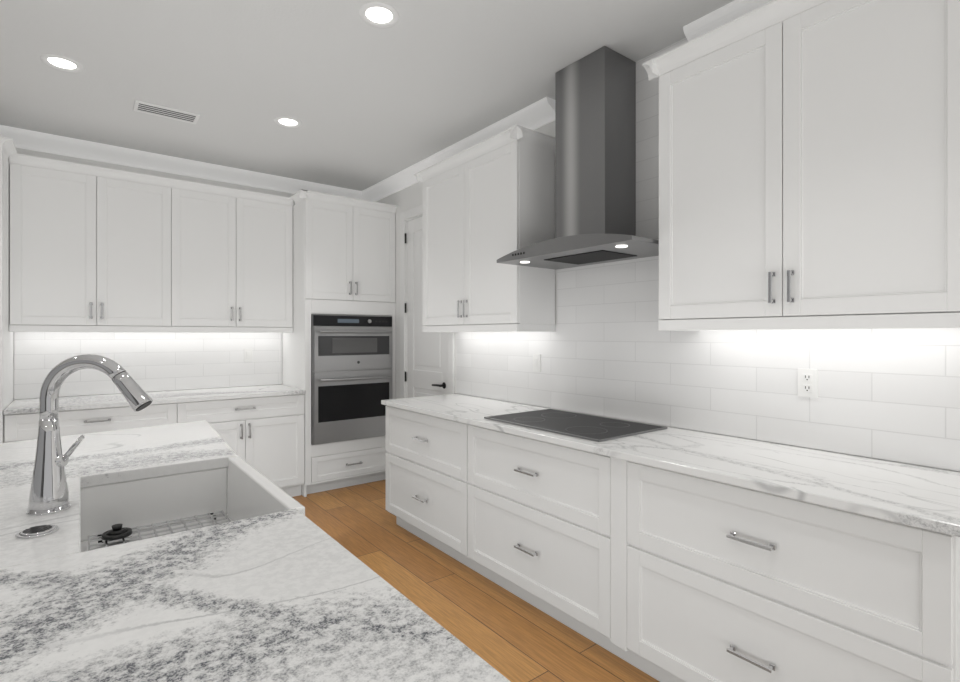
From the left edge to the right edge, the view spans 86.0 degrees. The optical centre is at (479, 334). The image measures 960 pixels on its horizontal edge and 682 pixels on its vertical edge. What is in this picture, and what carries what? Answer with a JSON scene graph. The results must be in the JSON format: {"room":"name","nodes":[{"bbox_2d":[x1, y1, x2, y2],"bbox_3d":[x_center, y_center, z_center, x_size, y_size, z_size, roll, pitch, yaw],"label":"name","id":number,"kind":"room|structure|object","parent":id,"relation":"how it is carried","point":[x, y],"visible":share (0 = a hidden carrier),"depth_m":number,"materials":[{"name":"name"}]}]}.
{"room":"kitchen","nodes":[
{"label":"kitchen","id":0,"kind":"room"},
{"bbox_2d":[8,148,364,399],"bbox_3d":[-3.581,-0.045,3.613,6.170,2.850,0.100,0,0,-38],"label":"wall","id":1,"kind":"structure","parent":0,"point":[109,165],"depth_m":4.21,"materials":[{"name":"white paint"}]},
{"bbox_2d":[14,332,281,398],"bbox_3d":[-2.618,0.200,4.292,1.880,0.528,0.008,0,0,-38],"label":"tile","id":2,"kind":"structure","parent":1,"relation":"attached to","point":[156,361],"depth_m":4.24,"materials":[{"name":"white tile"}]},
{"bbox_2d":[244,349,251,361],"bbox_3d":[-2.105,0.182,4.678,0.072,0.116,0.011,0,0,-38],"label":"electrical outlet","id":3,"kind":"object","parent":2,"relation":"attached to","point":[247,354],"visible":1,"depth_m":4.67,"materials":[{"name":"white plastic"}]},
{"bbox_2d":[9,153,293,332],"bbox_3d":[-2.502,-0.620,4.142,1.880,1.197,0.368,0,0,-38],"label":"upper cabinet","id":4,"kind":"object","parent":1,"relation":"attached to","point":[94,252],"visible":0.98,"depth_m":3.92,"materials":[{"name":"white paint"}]},
{"bbox_2d":[0,0,733,190],"bbox_3d":[-1.038,-1.500,0.334,6.170,0.060,8.400,0,0,-38],"label":"ceiling","id":5,"kind":"structure","parent":0,"point":[356,95],"depth_m":2.85,"materials":[{"name":"white paint"}]},
{"bbox_2d":[40,54,83,71],"bbox_3d":[-2.258,-1.467,2.784,0.184,0.006,0.184,0,0,-38],"label":"recessed light","id":6,"kind":"object","parent":5,"relation":"in","point":[62,63],"visible":1,"depth_m":2.78,"materials":[{"name":"white"}]},
{"bbox_2d":[133,100,199,124],"bbox_3d":[-2.063,-1.465,3.395,0.360,0.010,0.170,0,0,-38],"label":"ceiling vent","id":7,"kind":"object","parent":5,"relation":"in","point":[164,112],"visible":1,"depth_m":3.38,"materials":[{"name":"white metal"}]},
{"bbox_2d":[274,116,301,127],"bbox_3d":[-1.324,-1.467,3.554,0.184,0.006,0.184,0,0,-38],"label":"recessed light","id":8,"kind":"object","parent":5,"relation":"in","point":[287,122],"visible":1,"depth_m":3.55,"materials":[{"name":"white"}]},
{"bbox_2d":[359,2,398,27],"bbox_3d":[-0.463,-1.467,2.366,0.184,0.006,0.184,0,0,-38],"label":"recessed light","id":9,"kind":"object","parent":5,"relation":"in","point":[379,14],"visible":1,"depth_m":2.36,"materials":[{"name":"white"}]},
{"bbox_2d":[0,0,772,201],"bbox_3d":[-1.038,-1.412,0.334,5.969,0.114,8.199,0,0,-38],"label":"crown molding","id":10,"kind":"structure","parent":5,"relation":"attached to","point":[538,114],"depth_m":4.02,"materials":[{"name":"white wood"}]},
{"bbox_2d":[293,479,659,681],"bbox_3d":[-1.038,1.410,0.334,6.170,0.060,8.400,0,0,-38],"label":"floor","id":11,"kind":"structure","parent":0,"point":[509,636],"depth_m":2.67,"materials":[{"name":"brown wood"}]},
{"bbox_2d":[0,134,16,442],"bbox_3d":[-3.517,0.081,3.120,1.067,2.598,0.738,0,0,-38],"label":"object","id":12,"kind":"object","parent":11,"relation":"on","point":[7,148],"visible":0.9,"depth_m":3.30,"materials":[{"name":"white paint"}]},
{"bbox_2d":[4,404,190,442],"bbox_3d":[-2.769,0.938,3.769,1.000,0.884,0.631,0,0,-38],"label":"base cabinet","id":13,"kind":"object","parent":11,"relation":"on","point":[92,420],"depth_m":3.51,"materials":[{"name":"white paint"}]},
{"bbox_2d":[191,396,303,496],"bbox_3d":[-2.074,0.938,4.308,1.001,0.884,0.631,0,0,-38],"label":"base cabinet","id":14,"kind":"object","parent":11,"relation":"on","point":[260,429],"depth_m":4.18,"materials":[{"name":"white paint"}]},
{"bbox_2d":[3,384,305,415],"bbox_3d":[-2.412,0.481,4.027,1.880,0.030,0.660,0,0,-38],"label":"countertop","id":15,"kind":"structure","parent":14,"relation":"on","point":[72,403],"depth_m":3.84,"materials":[{"name":"white stone"}]},
{"bbox_2d":[0,354,510,681],"bbox_3d":[-1.173,0.716,1.304,1.345,1.329,2.800,0,0,-38],"label":"kitchen island","id":16,"kind":"object","parent":11,"relation":"on","point":[198,551],"visible":1,"depth_m":0.99,"materials":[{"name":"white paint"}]},
{"bbox_2d":[14,524,59,538],"bbox_3d":[-1.044,0.462,1.215,0.080,0.008,0.080,0,0,-38],"label":"cover","id":17,"kind":"object","parent":16,"relation":"in","point":[48,530],"depth_m":1.20,"materials":[{"name":"silver metal"}]},
{"bbox_2d":[282,189,397,496],"bbox_3d":[-1.327,0.081,4.829,0.910,2.598,0.723,0,0,-38],"label":"tall cabinet","id":18,"kind":"object","parent":11,"relation":"on","point":[339,354],"visible":0.92,"depth_m":4.58,"materials":[{"name":"white paint"}]},
{"bbox_2d":[290,314,392,444],"bbox_3d":[-1.286,0.380,4.828,0.762,1.116,0.673,0,0,-38],"label":"double wall oven","id":19,"kind":"object","parent":18,"relation":"in","point":[351,355],"depth_m":4.57,"materials":[{"name":"silver metal"}]},
{"bbox_2d":[386,406,464,564],"bbox_3d":[-0.129,0.938,3.503,0.630,0.884,0.993,0,0,-38],"label":"base cabinet","id":20,"kind":"object","parent":11,"relation":"on","point":[425,456],"depth_m":3.27,"materials":[{"name":"white paint"}]},
{"bbox_2d":[465,426,604,647],"bbox_3d":[0.506,0.938,2.685,0.630,0.884,1.078,0,0,-38],"label":"base cabinet","id":21,"kind":"object","parent":11,"relation":"on","point":[535,511],"depth_m":2.47,"materials":[{"name":"white paint"}]},
{"bbox_2d":[605,458,959,681],"bbox_3d":[1.112,0.938,1.902,0.630,0.884,1.062,0,0,-38],"label":"base cabinet","id":22,"kind":"object","parent":11,"relation":"on","point":[663,553],"depth_m":1.65,"materials":[{"name":"white paint"}]},
{"bbox_2d":[381,394,959,537],"bbox_3d":[0.497,0.481,2.672,0.659,0.030,3.091,0,0,-38],"label":"countertop","id":23,"kind":"structure","parent":22,"relation":"on","point":[919,497],"depth_m":1.83,"materials":[{"name":"white stone"}]},
{"bbox_2d":[481,408,668,441],"bbox_3d":[0.477,0.462,2.718,0.523,0.008,0.808,0,0,-38],"label":"cooktop","id":24,"kind":"object","parent":23,"relation":"in","point":[595,428],"depth_m":2.65,"materials":[{"name":"black glass"}]},
{"bbox_2d":[376,1,959,471],"bbox_3d":[1.361,-0.045,2.194,0.100,2.850,8.200,0,0,-38],"label":"wall","id":25,"kind":"structure","parent":0,"point":[406,199],"depth_m":4.75,"materials":[{"name":"white paint"}]},
{"bbox_2d":[405,216,447,397],"bbox_3d":[-0.469,0.164,4.472,0.089,2.417,0.692,0,0,-38],"label":"pantry door","id":26,"kind":"structure","parent":25,"relation":"in","point":[427,363],"depth_m":4.58,"materials":[{"name":"white wood"}]},
{"bbox_2d":[400,205,454,397],"bbox_3d":[-0.437,0.122,4.489,0.108,2.515,0.860,0,0,-38],"label":"door frame","id":27,"kind":"structure","parent":25,"relation":"attached to","point":[410,213],"depth_m":4.74,"materials":[{"name":"white wood"}]},
{"bbox_2d":[413,125,554,331],"bbox_3d":[-0.001,-0.620,3.550,0.370,1.197,1.168,0,0,-38],"label":"upper cabinet","id":28,"kind":"object","parent":25,"relation":"attached to","point":[482,213],"visible":0.98,"depth_m":3.26,"materials":[{"name":"white paint"}]},
{"bbox_2d":[456,38,959,470],"bbox_3d":[0.781,-0.503,2.853,0.008,1.934,3.152,0,0,-38],"label":"tile","id":29,"kind":"structure","parent":25,"relation":"attached to","point":[607,348],"depth_m":2.48,"materials":[{"name":"white tile"}]},
{"bbox_2d":[533,354,540,371],"bbox_3d":[0.369,0.183,3.368,0.011,0.116,0.072,0,0,-38],"label":"light switch","id":30,"kind":"object","parent":29,"relation":"attached to","point":[536,362],"visible":1,"depth_m":3.36,"materials":[{"name":"white plastic"}]},
{"bbox_2d":[497,46,658,269],"bbox_3d":[0.566,-0.937,2.719,0.493,1.062,0.913,0,0,-38],"label":"range hood","id":31,"kind":"object","parent":29,"relation":"attached to","point":[595,157],"visible":0.96,"depth_m":2.70,"materials":[{"name":"silver metal"}]},
{"bbox_2d":[798,368,817,397],"bbox_3d":[1.344,0.197,2.113,0.008,0.116,0.072,0,0,-38],"label":"electrical outlet","id":32,"kind":"object","parent":29,"relation":"attached to","point":[807,382],"visible":1,"depth_m":2.11,"materials":[{"name":"white plastic"}]},
{"bbox_2d":[642,0,959,330],"bbox_3d":[1.219,-0.620,1.977,0.370,1.197,1.131,0,0,-38],"label":"upper cabinet","id":33,"kind":"object","parent":25,"relation":"attached to","point":[809,168],"visible":1,"depth_m":1.82,"materials":[{"name":"white paint"}]}
]}

